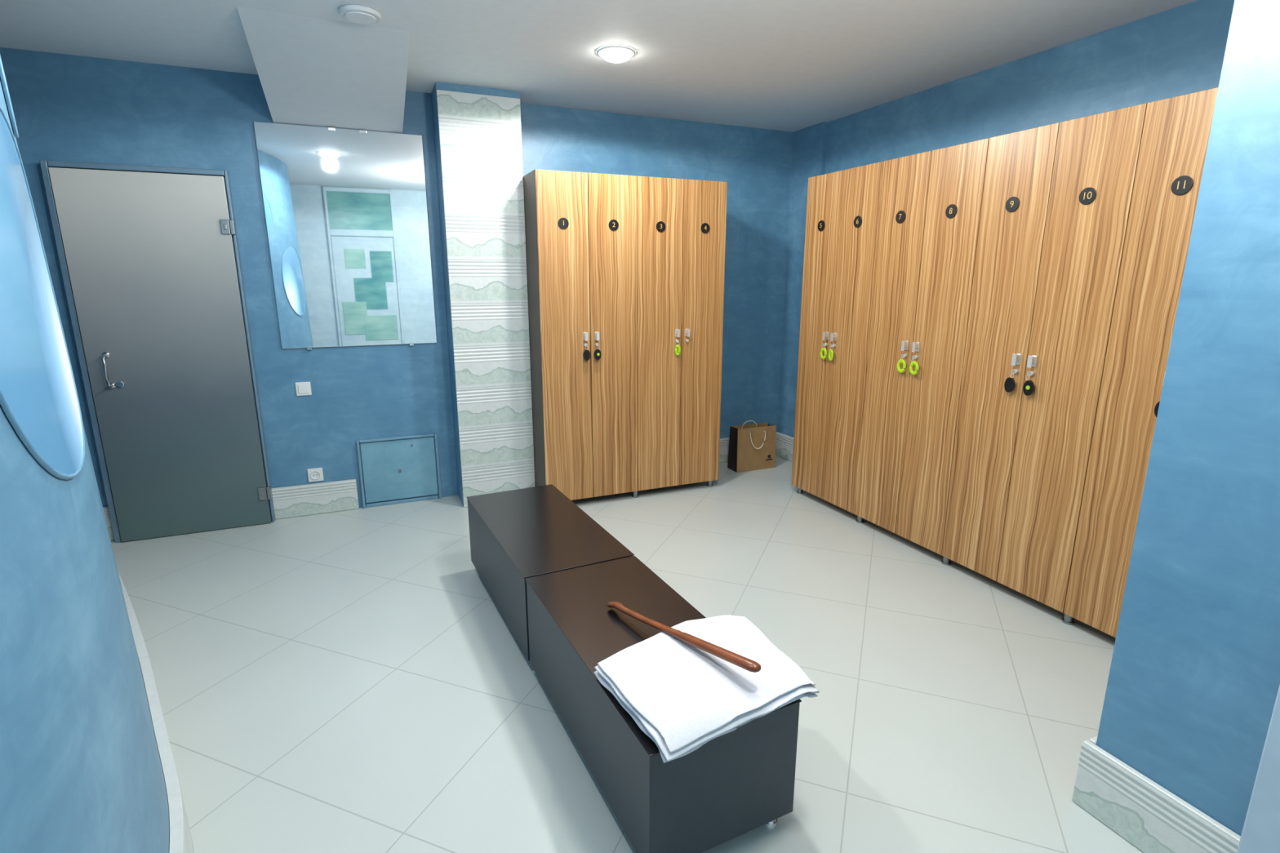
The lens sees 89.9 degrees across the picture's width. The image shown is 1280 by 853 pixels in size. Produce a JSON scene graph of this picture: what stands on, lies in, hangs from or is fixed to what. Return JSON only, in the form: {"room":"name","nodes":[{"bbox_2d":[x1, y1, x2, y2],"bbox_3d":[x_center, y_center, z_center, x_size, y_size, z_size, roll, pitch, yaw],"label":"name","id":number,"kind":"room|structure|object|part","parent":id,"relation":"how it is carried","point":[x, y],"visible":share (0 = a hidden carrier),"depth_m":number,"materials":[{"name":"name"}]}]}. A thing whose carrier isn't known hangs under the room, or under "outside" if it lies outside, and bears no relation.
{"room":"changing room","nodes":[
{"label":"changing room","id":0,"kind":"room"},
{"bbox_2d":[0,76,169,852],"bbox_3d":[-1.873,-0.144,1.485,1.174,2.610,4.839,-7,15,-27],"label":"wall","id":1,"kind":"structure","parent":0,"point":[82,771],"depth_m":1.06,"materials":[{"name":"blue paint"}]},
{"bbox_2d":[0,54,18,137],"bbox_3d":[-1.504,-0.920,1.488,0.017,0.460,0.460,-11,17,-40],"label":"lamp","id":2,"kind":"object","parent":1,"relation":"attached to","point":[2,76],"visible":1,"depth_m":1.45,"materials":[{"name":"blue glass"}]},
{"bbox_2d":[0,106,84,479],"bbox_3d":[-1.117,-0.241,1.175,0.039,0.690,0.688,-9,16,-33],"label":"mirror","id":3,"kind":"object","parent":1,"relation":"attached to","point":[39,397],"visible":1,"depth_m":1.13,"materials":[{"name":"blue glass"}]},
{"bbox_2d":[118,573,195,852],"bbox_3d":[-1.802,1.020,1.787,1.085,0.205,4.835,-7,15,-27],"label":"baseboard","id":4,"kind":"structure","parent":1,"relation":"attached to","point":[180,837],"depth_m":1.80,"materials":[{"name":"tile"}]},
{"bbox_2d":[0,47,792,507],"bbox_3d":[-1.244,-0.800,4.317,5.600,2.610,0.100,-6,14,-23],"label":"wall","id":5,"kind":"structure","parent":0,"point":[67,108],"depth_m":4.10,"materials":[{"name":"blue paint"}]},
{"bbox_2d":[102,506,114,540],"bbox_3d":[-3.225,0.580,3.688,0.310,0.205,0.024,-6,14,-23],"label":"baseboard","id":6,"kind":"structure","parent":5,"relation":"attached to","point":[106,512],"depth_m":3.73,"materials":[{"name":"tile"}]},
{"bbox_2d":[39,160,275,542],"bbox_3d":[-2.690,-0.383,3.677,0.816,2.085,0.070,-6,14,-23],"label":"frame","id":7,"kind":"object","parent":5,"relation":"attached to","point":[44,164],"visible":0.89,"depth_m":3.52,"materials":[{"name":"grey metal"}]},
{"bbox_2d":[48,167,271,542],"bbox_3d":[-2.665,-0.359,3.644,0.763,2.046,0.012,-6,14,-23],"label":"leaf","id":8,"kind":"object","parent":5,"relation":"attached to","point":[152,268],"visible":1,"depth_m":3.62,"materials":[{"name":"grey glass"}]},
{"bbox_2d":[102,351,124,388],"bbox_3d":[-2.893,-0.306,3.511,0.074,0.202,0.069,-6,14,-23],"label":"door handle","id":9,"kind":"object","parent":8,"relation":"attached to","point":[119,384],"depth_m":3.49,"materials":[{"name":"silver metal"}]},
{"bbox_3d":[-2.912,-0.304,3.503,0.032,0.202,0.069,-6,14,-23],"label":"pull handle","id":10,"kind":"part","parent":9,"relation":"part of","materials":[{"name":"silver metal"}]},
{"bbox_3d":[-2.886,-0.235,3.560,0.036,0.036,0.016,-6,14,-23],"label":"lock knob","id":11,"kind":"part","parent":9,"relation":"part of","materials":[{"name":"silver metal"}]},
{"bbox_2d":[219,219,235,234],"bbox_3d":[-2.327,-1.126,3.620,0.065,0.080,0.052,-6,14,-23],"label":"hinge","id":12,"kind":"object","parent":5,"relation":"attached to","point":[226,228],"visible":1,"depth_m":3.60,"materials":[{"name":"metal"}]},
{"bbox_2d":[223,177,271,520],"bbox_3d":[-2.689,-0.369,3.697,0.769,2.050,0.039,-6,14,-23],"label":"door frame","id":13,"kind":"structure","parent":5,"relation":"in","point":[224,177],"depth_m":3.81,"materials":[{"name":"grey metal"}]},
{"bbox_2d":[257,485,271,500],"bbox_3d":[-2.327,0.413,3.977,0.065,0.080,0.052,-6,14,-23],"label":"hinge","id":14,"kind":"object","parent":5,"relation":"attached to","point":[263,495],"visible":1,"depth_m":3.96,"materials":[{"name":"metal"}]},
{"bbox_2d":[294,382,311,395],"bbox_3d":[-2.103,-0.235,4.002,0.085,0.085,0.014,-6,14,-23],"label":"light switch","id":15,"kind":"object","parent":5,"relation":"attached to","point":[302,388],"visible":1,"depth_m":4.00,"materials":[{"name":"white plastic"}]},
{"bbox_2d":[271,479,359,519],"bbox_3d":[-2.104,0.470,4.161,0.497,0.205,0.024,-6,14,-23],"label":"baseboard","id":16,"kind":"structure","parent":5,"relation":"attached to","point":[292,501],"depth_m":4.15,"materials":[{"name":"tile"}]},
{"bbox_2d":[306,467,324,482],"bbox_3d":[-2.093,0.313,4.133,0.088,0.088,0.016,-6,14,-23],"label":"power socket","id":17,"kind":"object","parent":5,"relation":"attached to","point":[313,474],"visible":1,"depth_m":4.13,"materials":[{"name":"white plastic"}]},
{"bbox_2d":[236,6,410,133],"bbox_3d":[-1.575,-1.781,3.311,0.700,0.245,1.030,-6,14,-23],"label":"panel","id":18,"kind":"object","parent":5,"relation":"attached to","point":[312,71],"depth_m":3.20,"materials":[{"name":"white paint"}]},
{"bbox_2d":[253,121,436,350],"bbox_3d":[-1.766,-1.134,3.939,0.910,1.294,0.020,-6,14,-23],"label":"wall mirror","id":19,"kind":"object","parent":5,"relation":"attached to","point":[346,210],"visible":1,"depth_m":3.92,"materials":[{"name":"silver mirror"}]},
{"bbox_2d":[355,433,441,508],"bbox_3d":[-1.619,0.296,4.332,0.507,0.466,0.026,-6,14,-23],"label":"access hatch","id":20,"kind":"object","parent":5,"relation":"attached to","point":[403,468],"visible":1,"depth_m":4.33,"materials":[{"name":"blue paint"}]},
{"bbox_2d":[719,432,777,462],"bbox_3d":[0.785,0.188,5.379,0.850,0.205,0.024,-6,14,-23],"label":"baseboard","id":21,"kind":"structure","parent":5,"relation":"attached to","point":[724,442],"depth_m":5.33,"materials":[{"name":"tile"}]},
{"bbox_2d":[431,81,519,506],"bbox_3d":[-1.012,-0.779,4.224,0.490,2.610,0.260,-6,14,-23],"label":"wall column","id":22,"kind":"structure","parent":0,"point":[437,86],"depth_m":4.01,"materials":[{"name":"blue paint"}]},
{"bbox_2d":[436,89,535,507],"bbox_3d":[-0.958,-0.728,4.106,0.490,2.565,0.014,-6,14,-23],"label":"tiles","id":23,"kind":"structure","parent":22,"relation":"attached to","point":[480,135],"depth_m":4.06,"materials":[{"name":"white tile"}]},
{"bbox_2d":[0,0,1195,132],"bbox_3d":[-0.222,-1.605,1.834,5.700,0.080,5.020,-6,14,-23],"label":"ceiling","id":24,"kind":"structure","parent":0,"point":[787,65],"depth_m":3.06,"materials":[{"name":"paint"}]},
{"bbox_2d":[337,4,381,24],"bbox_3d":[-1.200,-1.764,2.749,0.170,0.025,0.170,-6,14,-23],"label":"smoke detector","id":25,"kind":"object","parent":24,"relation":"attached to","point":[358,14],"depth_m":2.72,"materials":[{"name":"white plastic"}]},
{"bbox_2d":[596,45,635,62],"bbox_3d":[-0.120,-1.868,3.238,0.196,0.041,0.196,-6,14,-23],"label":"recessed light","id":26,"kind":"object","parent":24,"relation":"in","point":[614,54],"depth_m":3.19,"materials":[{"name":"white glass"}]},
{"bbox_2d":[111,455,1142,852],"bbox_3d":[-0.222,1.015,2.441,5.700,0.080,5.020,-6,14,-23],"label":"floor","id":27,"kind":"structure","parent":0,"point":[352,681],"depth_m":2.43,"materials":[{"name":"tile"}]},
{"bbox_2d":[466,484,634,666],"bbox_3d":[-0.458,0.638,2.996,0.462,0.404,1.020,-6,15,-26],"label":"bench","id":28,"kind":"object","parent":27,"relation":"on","point":[516,535],"visible":0.66,"depth_m":2.82,"materials":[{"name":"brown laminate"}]},
{"bbox_3d":[-0.458,0.443,2.951,0.462,0.004,1.020,-6,15,-26],"label":"seat","id":29,"kind":"part","parent":28,"relation":"part of","materials":[{"name":"brown paint"}]},
{"bbox_2d":[523,168,727,500],"bbox_3d":[-0.104,-0.575,4.431,1.298,2.120,0.516,-6,14,-23],"label":"tall cabinet","id":30,"kind":"object","parent":27,"relation":"on","point":[625,273],"visible":0.95,"depth_m":4.19,"materials":[{"name":"laminate"}]},
{"bbox_3d":[-0.467,-0.514,4.046,0.321,2.065,0.018,-6,14,-23],"label":"door","id":31,"kind":"part","parent":30,"relation":"part of","materials":[{"name":"brown wood"}]},
{"bbox_3d":[-0.169,-0.543,4.172,0.321,2.065,0.018,-6,14,-23],"label":"door","id":32,"kind":"part","parent":30,"relation":"part of","materials":[{"name":"brown wood"}]},
{"bbox_3d":[0.129,-0.573,4.297,0.321,2.065,0.018,-6,14,-23],"label":"door","id":33,"kind":"part","parent":30,"relation":"part of","materials":[{"name":"brown wood"}]},
{"bbox_3d":[0.427,-0.602,4.423,0.321,2.065,0.018,-6,14,-23],"label":"door","id":34,"kind":"part","parent":30,"relation":"part of","materials":[{"name":"brown wood"}]},
{"bbox_2d":[524,555,801,852],"bbox_3d":[0.000,0.846,2.098,0.456,0.404,1.020,-6,14,-26],"label":"bench","id":35,"kind":"object","parent":27,"relation":"on","point":[740,781],"visible":0.81,"depth_m":1.74,"materials":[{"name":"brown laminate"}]},
{"bbox_3d":[0.000,0.651,2.053,0.456,0.004,1.020,-6,14,-26],"label":"seat","id":36,"kind":"part","parent":35,"relation":"part of","materials":[{"name":"brown paint"}]},
{"bbox_2d":[594,614,819,763],"bbox_3d":[0.180,0.692,1.781,0.552,0.073,0.481,-6,14,-23],"label":"folded towel","id":37,"kind":"object","parent":35,"relation":"on","point":[682,696],"visible":0.93,"depth_m":1.70,"materials":[{"name":"fabric"}]},
{"bbox_2d":[606,601,760,672],"bbox_3d":[0.100,0.614,1.914,0.037,0.119,0.668,-10,16,-37],"label":"stick","id":38,"kind":"object","parent":37,"relation":"on","point":[744,663],"visible":1,"depth_m":1.82,"materials":[{"name":"brown wood"}]},
{"bbox_2d":[727,420,776,472],"bbox_3d":[0.909,0.149,5.147,0.365,0.382,0.160,-6,14,-23],"label":"paper shopping bag","id":39,"kind":"object","parent":27,"relation":"on","point":[752,446],"visible":1,"depth_m":5.11,"materials":[{"name":"paper"}]},
{"bbox_2d":[791,87,1217,638],"bbox_3d":[1.813,-0.314,3.283,0.516,2.130,2.638,-6,14,-23],"label":"tall cabinet","id":40,"kind":"object","parent":27,"relation":"on","point":[987,325],"visible":0.82,"depth_m":2.96,"materials":[{"name":"brown wood"}]},
{"bbox_3d":[1.159,-0.561,4.227,0.018,2.075,0.326,-6,14,-23],"label":"door","id":41,"kind":"part","parent":40,"relation":"part of","materials":[{"name":"brown wood"}]},
{"bbox_3d":[1.290,-0.493,3.932,0.018,2.075,0.326,-6,14,-23],"label":"door","id":42,"kind":"part","parent":40,"relation":"part of","materials":[{"name":"brown wood"}]},
{"bbox_3d":[1.421,-0.425,3.637,0.018,2.075,0.326,-6,14,-23],"label":"door","id":43,"kind":"part","parent":40,"relation":"part of","materials":[{"name":"brown wood"}]},
{"bbox_3d":[1.552,-0.356,3.342,0.018,2.075,0.326,-6,14,-23],"label":"door","id":44,"kind":"part","parent":40,"relation":"part of","materials":[{"name":"brown wood"}]},
{"bbox_3d":[1.683,-0.288,3.047,0.018,2.075,0.326,-6,14,-23],"label":"door","id":45,"kind":"part","parent":40,"relation":"part of","materials":[{"name":"brown wood"}]},
{"bbox_3d":[1.815,-0.220,2.752,0.018,2.075,0.326,-6,14,-23],"label":"door","id":46,"kind":"part","parent":40,"relation":"part of","materials":[{"name":"brown wood"}]},
{"bbox_3d":[1.946,-0.151,2.457,0.018,2.075,0.326,-6,14,-23],"label":"door","id":47,"kind":"part","parent":40,"relation":"part of","materials":[{"name":"brown wood"}]},
{"bbox_2d":[777,121,827,437],"bbox_3d":[1.283,-0.990,5.133,0.035,2.610,0.370,-6,14,-23],"label":"wall","id":48,"kind":"structure","parent":0,"point":[810,143],"depth_m":5.10,"materials":[{"name":"blue paint"}]},
{"bbox_2d":[775,431,793,462],"bbox_3d":[1.256,0.184,5.394,0.024,0.205,0.370,-6,14,-23],"label":"baseboard","id":49,"kind":"structure","parent":48,"relation":"attached to","point":[784,443],"depth_m":5.43,"materials":[{"name":"tile"}]},
{"bbox_2d":[824,0,1234,173],"bbox_3d":[1.975,-0.667,3.742,0.100,2.610,3.540,-6,14,-23],"label":"wall","id":50,"kind":"structure","parent":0,"point":[1180,50],"depth_m":3.18,"materials":[{"name":"blue paint"}]},
{"bbox_2d":[1088,734,1097,744],"bbox_3d":[1.709,0.962,2.037,0.899,0.205,0.024,-6,14,-23],"label":"baseboard","id":51,"kind":"object","parent":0,"point":[1093,740],"depth_m":1.85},
{"bbox_2d":[1095,0,1279,835],"bbox_3d":[2.266,-0.103,1.307,1.550,2.610,1.280,-6,14,-23],"label":"wall","id":52,"kind":"structure","parent":0,"point":[1193,685],"depth_m":1.51,"materials":[{"name":"blue paint"}]},
{"bbox_2d":[1071,739,1240,852],"bbox_3d":[1.539,1.137,1.285,0.025,0.205,1.305,-6,14,-23],"label":"baseboard","id":53,"kind":"structure","parent":52,"relation":"attached to","point":[1150,817],"depth_m":1.71,"materials":[{"name":"tile"}]},
{"bbox_3d":[0.696,0.220,-0.087,5.570,2.610,0.100,-6,14,-23],"label":"wall","id":54,"kind":"structure","parent":0,"visible":0},
{"bbox_2d":[1236,684,1279,852],"bbox_3d":[1.584,0.246,0.886,0.039,2.120,0.925,-6,14,-23],"label":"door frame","id":55,"kind":"structure","parent":54,"relation":"attached to","point":[1260,833],"depth_m":1.42,"materials":[{"name":"paint"}]}
]}

